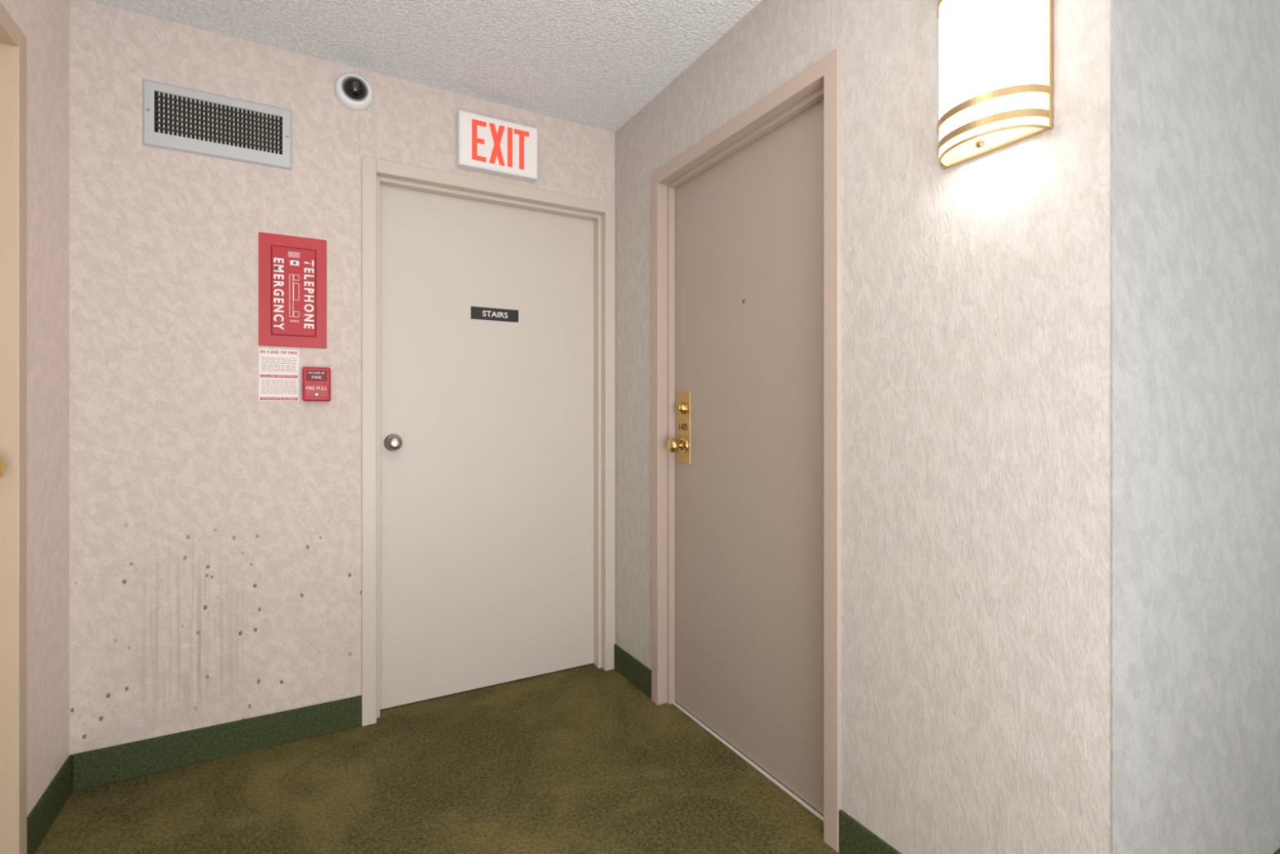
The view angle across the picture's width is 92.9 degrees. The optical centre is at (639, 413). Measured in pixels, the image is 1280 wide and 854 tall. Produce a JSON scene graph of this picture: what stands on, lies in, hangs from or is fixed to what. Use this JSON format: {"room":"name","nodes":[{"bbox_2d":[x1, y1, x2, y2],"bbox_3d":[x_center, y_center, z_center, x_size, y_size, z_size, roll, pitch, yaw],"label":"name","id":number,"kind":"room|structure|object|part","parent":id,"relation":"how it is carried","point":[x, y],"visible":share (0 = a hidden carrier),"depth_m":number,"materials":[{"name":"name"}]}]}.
{"room":"apartment building hallway","nodes":[
{"label":"apartment building hallway","id":0,"kind":"room"},
{"bbox_2d":[0,0,69,817],"bbox_3d":[-0.744,-0.062,-0.091,0.140,2.440,4.400,0,0,-29],"label":"wall","id":1,"kind":"structure","parent":0,"point":[45,24],"depth_m":1.72,"materials":[{"name":"beige paper"}]},
{"bbox_2d":[0,2,26,853],"bbox_3d":[-1.389,0.101,1.084,0.152,2.115,0.980,0,0,-29],"label":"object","id":2,"kind":"object","parent":1,"relation":"attached to","point":[13,42],"visible":1,"depth_m":1.50,"materials":[{"name":"paint"}]},
{"bbox_2d":[26,754,72,853],"bbox_3d":[-0.678,1.101,-0.054,0.009,0.113,4.400,0,0,-29],"label":"baseboard","id":3,"kind":"structure","parent":1,"relation":"attached to","point":[42,815],"depth_m":1.69,"materials":[{"name":"green carpet"}]},
{"bbox_3d":[-1.405,0.124,1.075,0.043,2.056,0.874,0,0,-29],"label":"door slab","id":4,"kind":"structure","parent":1,"relation":"in","visible":0},
{"bbox_2d":[0,457,5,478],"bbox_3d":[-1.529,0.128,1.424,0.058,0.058,0.058,0,0,-29],"label":"handle","id":5,"kind":"object","parent":4,"relation":"attached to","point":[2,465],"visible":1,"depth_m":1.43,"materials":[{"name":"gold metal"}]},
{"bbox_2d":[69,0,614,755],"bbox_3d":[-0.967,-0.062,2.382,2.151,2.440,0.140,0,0,-29],"label":"wall","id":6,"kind":"structure","parent":0,"point":[215,528],"depth_m":2.04,"materials":[{"name":"beige paper"}]},
{"bbox_2d":[72,695,361,791],"bbox_3d":[-1.388,1.101,2.063,0.808,0.113,0.009,0,0,-29],"label":"baseboard","id":7,"kind":"structure","parent":6,"relation":"attached to","point":[95,767],"depth_m":2.03,"materials":[{"name":"green carpet"}]},
{"bbox_2d":[142,79,292,170],"bbox_3d":[-1.411,-0.968,2.048,0.416,0.212,0.013,0,0,-29],"label":"air vent","id":8,"kind":"object","parent":6,"relation":"in","point":[175,118],"visible":1,"depth_m":2.04,"materials":[{"name":"metal"}]},
{"bbox_2d":[258,348,298,401],"bbox_3d":[-1.267,-0.136,2.134,0.121,0.182,0.002,0,0,-29],"label":"notice","id":9,"kind":"object","parent":6,"relation":"attached to","point":[278,369],"visible":1,"depth_m":2.13,"materials":[{"name":"paper"}]},
{"bbox_2d":[258,231,326,348],"bbox_3d":[-1.224,-0.433,2.148,0.209,0.392,0.020,0,0,-29],"label":"sign","id":10,"kind":"object","parent":6,"relation":"attached to","point":[292,269],"visible":1,"depth_m":2.15,"materials":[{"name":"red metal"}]},
{"bbox_3d":[-1.223,-0.432,2.150,0.134,0.308,0.005,0,0,-29],"label":"door panel","id":11,"kind":"part","parent":10,"relation":"part of","materials":[{"name":"red plastic"}]},
{"bbox_2d":[302,366,330,401],"bbox_3d":[-1.156,-0.105,2.174,0.089,0.121,0.041,0,0,-29],"label":"alarm pull station","id":12,"kind":"object","parent":6,"relation":"attached to","point":[316,381],"visible":1,"depth_m":2.16,"materials":[{"name":"red plastic"}]},
{"bbox_3d":[-1.149,-0.083,2.162,0.073,0.048,0.003,0,0,-29],"label":"pull handle","id":13,"kind":"part","parent":12,"relation":"part of","materials":[{"name":"red plastic"}]},
{"bbox_3d":[-1.149,-0.136,2.162,0.065,0.038,0.003,0,0,-29],"label":"label plate","id":14,"kind":"part","parent":12,"relation":"part of","materials":[{"name":"red plastic"}]},
{"bbox_2d":[334,72,373,111],"bbox_3d":[-1.040,-1.187,2.220,0.130,0.130,0.072,0,0,-29],"label":"dome security camera","id":15,"kind":"object","parent":6,"relation":"attached to","point":[353,91],"visible":1,"depth_m":2.21,"materials":[{"name":"white plastic"}]},
{"bbox_3d":[-1.025,-1.187,2.192,0.022,0.022,0.008,0,0,-29],"label":"eyeball trim","id":16,"kind":"part","parent":15,"relation":"part of","materials":[{"name":"black plastic"}]},
{"bbox_2d":[359,68,359,155],"bbox_3d":[-1.042,-1.121,2.260,0.001,0.322,0.001,0,0,-29],"label":"seam","id":17,"kind":"object","parent":6,"relation":"attached to","point":[359,68],"visible":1,"depth_m":2.26,"materials":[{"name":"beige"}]},
{"bbox_2d":[379,185,594,709],"bbox_3d":[-0.610,0.124,2.579,0.945,2.056,0.111,0,0,-29],"label":"door slab","id":18,"kind":"structure","parent":6,"relation":"in","point":[486,498],"depth_m":2.56,"materials":[{"name":"beige paint"}]},
{"bbox_2d":[383,434,399,451],"bbox_3d":[-0.968,0.113,2.387,0.068,0.068,0.012,0,0,-29],"label":"rose","id":19,"kind":"object","parent":18,"relation":"attached to","point":[388,436],"depth_m":2.38,"materials":[{"name":"silver metal"}]},
{"bbox_3d":[-0.952,0.113,2.358,0.058,0.058,0.058,0,0,-29],"label":"knob","id":20,"kind":"part","parent":18,"relation":"part of","materials":[{"name":"silver metal"}]},
{"bbox_2d":[471,306,518,322],"bbox_3d":[-0.616,-0.423,2.587,0.204,0.052,0.004,0,0,-29],"label":"sign","id":21,"kind":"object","parent":18,"relation":"attached to","point":[477,313],"depth_m":2.58,"materials":[{"name":"black plastic"}]},
{"bbox_2d":[361,155,615,725],"bbox_3d":[-0.603,0.126,2.567,0.951,2.065,0.050,0,0,-29],"label":"door frame","id":22,"kind":"object","parent":6,"relation":"attached to","point":[380,180],"visible":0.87,"depth_m":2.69,"materials":[{"name":"beige paint"}]},
{"bbox_2d":[456,110,537,182],"bbox_3d":[-0.581,-1.089,2.487,0.325,0.213,0.053,0,0,-29],"label":"exit sign","id":23,"kind":"object","parent":6,"relation":"attached to","point":[484,144],"visible":1,"depth_m":2.46,"materials":[{"name":"white plastic"}]},
{"bbox_2d":[86,0,762,133],"bbox_3d":[1.420,-1.322,1.226,5.221,0.080,4.600,0,0,-29],"label":"ceiling","id":24,"kind":"structure","parent":0,"point":[596,64],"depth_m":2.07,"materials":[{"name":"white paint"}]},
{"bbox_2d":[34,662,840,853],"bbox_3d":[1.420,1.198,1.226,5.221,0.080,4.600,0,0,-29],"label":"floor","id":25,"kind":"structure","parent":0,"point":[580,759],"depth_m":1.87,"materials":[{"name":"green carpet"}]},
{"bbox_2d":[672,702,823,821],"bbox_3d":[0.341,1.156,2.064,0.012,0.004,0.879,0,0,-29],"label":"threshold","id":26,"kind":"object","parent":25,"relation":"on","point":[802,802],"visible":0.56,"depth_m":2.00,"materials":[{"name":"silver metal"}]},
{"bbox_2d":[482,311,507,318],"bbox_3d":[-0.615,-0.423,2.585,0.108,0.024,0.001,0,0,-29],"label":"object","id":27,"kind":"structure","parent":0,"point":[495,314],"depth_m":2.59,"materials":[{"name":"white plastic"}]},
{"bbox_2d":[614,0,1111,853],"bbox_3d":[0.419,-0.062,1.957,0.140,2.440,1.949,0,0,-29],"label":"wall","id":28,"kind":"structure","parent":0,"point":[975,293],"depth_m":1.34,"materials":[{"name":"grey paper"}]},
{"bbox_2d":[666,87,823,704],"bbox_3d":[0.334,0.120,2.060,0.028,2.075,0.879,0,0,-29],"label":"door frame","id":29,"kind":"object","parent":28,"relation":"attached to","point":[817,96],"visible":0.51,"depth_m":2.43,"materials":[{"name":"beige paint"}]},
{"bbox_2d":[651,48,840,852],"bbox_3d":[0.350,0.096,2.069,0.152,2.125,0.979,0,0,-29],"label":"frame","id":30,"kind":"object","parent":28,"relation":"attached to","point":[825,73],"visible":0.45,"depth_m":1.64,"materials":[{"name":"beige paint"}]},
{"bbox_2d":[675,99,823,814],"bbox_3d":[0.366,0.119,2.078,0.043,2.066,0.873,0,0,-29],"label":"door slab","id":31,"kind":"structure","parent":28,"relation":"in","point":[749,497],"depth_m":2.01,"materials":[{"name":"beige paint"}]},
{"bbox_2d":[666,391,690,463],"bbox_3d":[0.141,0.053,2.365,0.071,0.278,0.092,0,0,-29],"label":"lock plate","id":32,"kind":"object","parent":31,"relation":"attached to","point":[682,397],"depth_m":2.36,"materials":[{"name":"gold metal"}]},
{"bbox_3d":[0.136,0.123,2.362,0.058,0.058,0.058,0,0,-29],"label":"knob","id":33,"kind":"part","parent":32,"relation":"part of","materials":[{"name":"gold metal"}]},
{"bbox_2d":[676,402,686,414],"bbox_3d":[0.159,-0.022,2.375,0.024,0.048,0.048,0,0,-29],"label":"deadbolt","id":34,"kind":"object","parent":32,"relation":"attached to","point":[682,406],"visible":0.98,"depth_m":2.36,"materials":[{"name":"gold metal"}]},
{"bbox_2d":[678,437,688,453],"bbox_3d":[0.167,0.123,2.380,0.006,0.064,0.064,0,0,-29],"label":"rose","id":35,"kind":"object","parent":32,"relation":"attached to","point":[683,439],"depth_m":2.36,"materials":[{"name":"gold metal"}]},
{"bbox_2d":[679,423,687,430],"bbox_3d":[0.169,0.051,2.381,0.001,0.026,0.058,0,0,-29],"label":"number text","id":36,"kind":"object","parent":32,"relation":"attached to","point":[679,424],"visible":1,"depth_m":2.38,"materials":[{"name":"black"}]},
{"bbox_2d":[613,644,901,853],"bbox_3d":[0.356,1.101,1.917,0.009,0.113,1.958,0,0,-29],"label":"baseboard","id":37,"kind":"structure","parent":28,"relation":"attached to","point":[855,837],"depth_m":1.59,"materials":[{"name":"green carpet"}]},
{"bbox_2d":[831,0,831,52],"bbox_3d":[0.515,-1.126,1.639,0.001,0.312,0.001,0,0,-29],"label":"seam","id":38,"kind":"object","parent":28,"relation":"attached to","point":[831,0],"visible":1,"depth_m":1.64,"materials":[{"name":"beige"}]},
{"bbox_2d":[937,0,1053,169],"bbox_3d":[0.689,-0.740,1.229,0.096,0.405,0.224,0,0,-29],"label":"wall sconce","id":39,"kind":"object","parent":28,"relation":"attached to","point":[996,56],"visible":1,"depth_m":1.18,"materials":[{"name":"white glass"}]},
{"bbox_2d":[1111,0,1113,853],"bbox_3d":[0.832,-0.062,1.071,0.003,2.440,0.003,0,0,-29],"label":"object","id":40,"kind":"object","parent":28,"relation":"attached to","point":[1112,1],"visible":1,"depth_m":1.07,"materials":[{"name":"paper"}]},
{"bbox_2d":[1113,0,1279,853],"bbox_3d":[2.196,-0.062,1.909,3.200,2.440,0.142,0,0,-29],"label":"wall","id":41,"kind":"structure","parent":0,"point":[1197,82],"depth_m":1.24,"materials":[{"name":"paper"}]}
]}

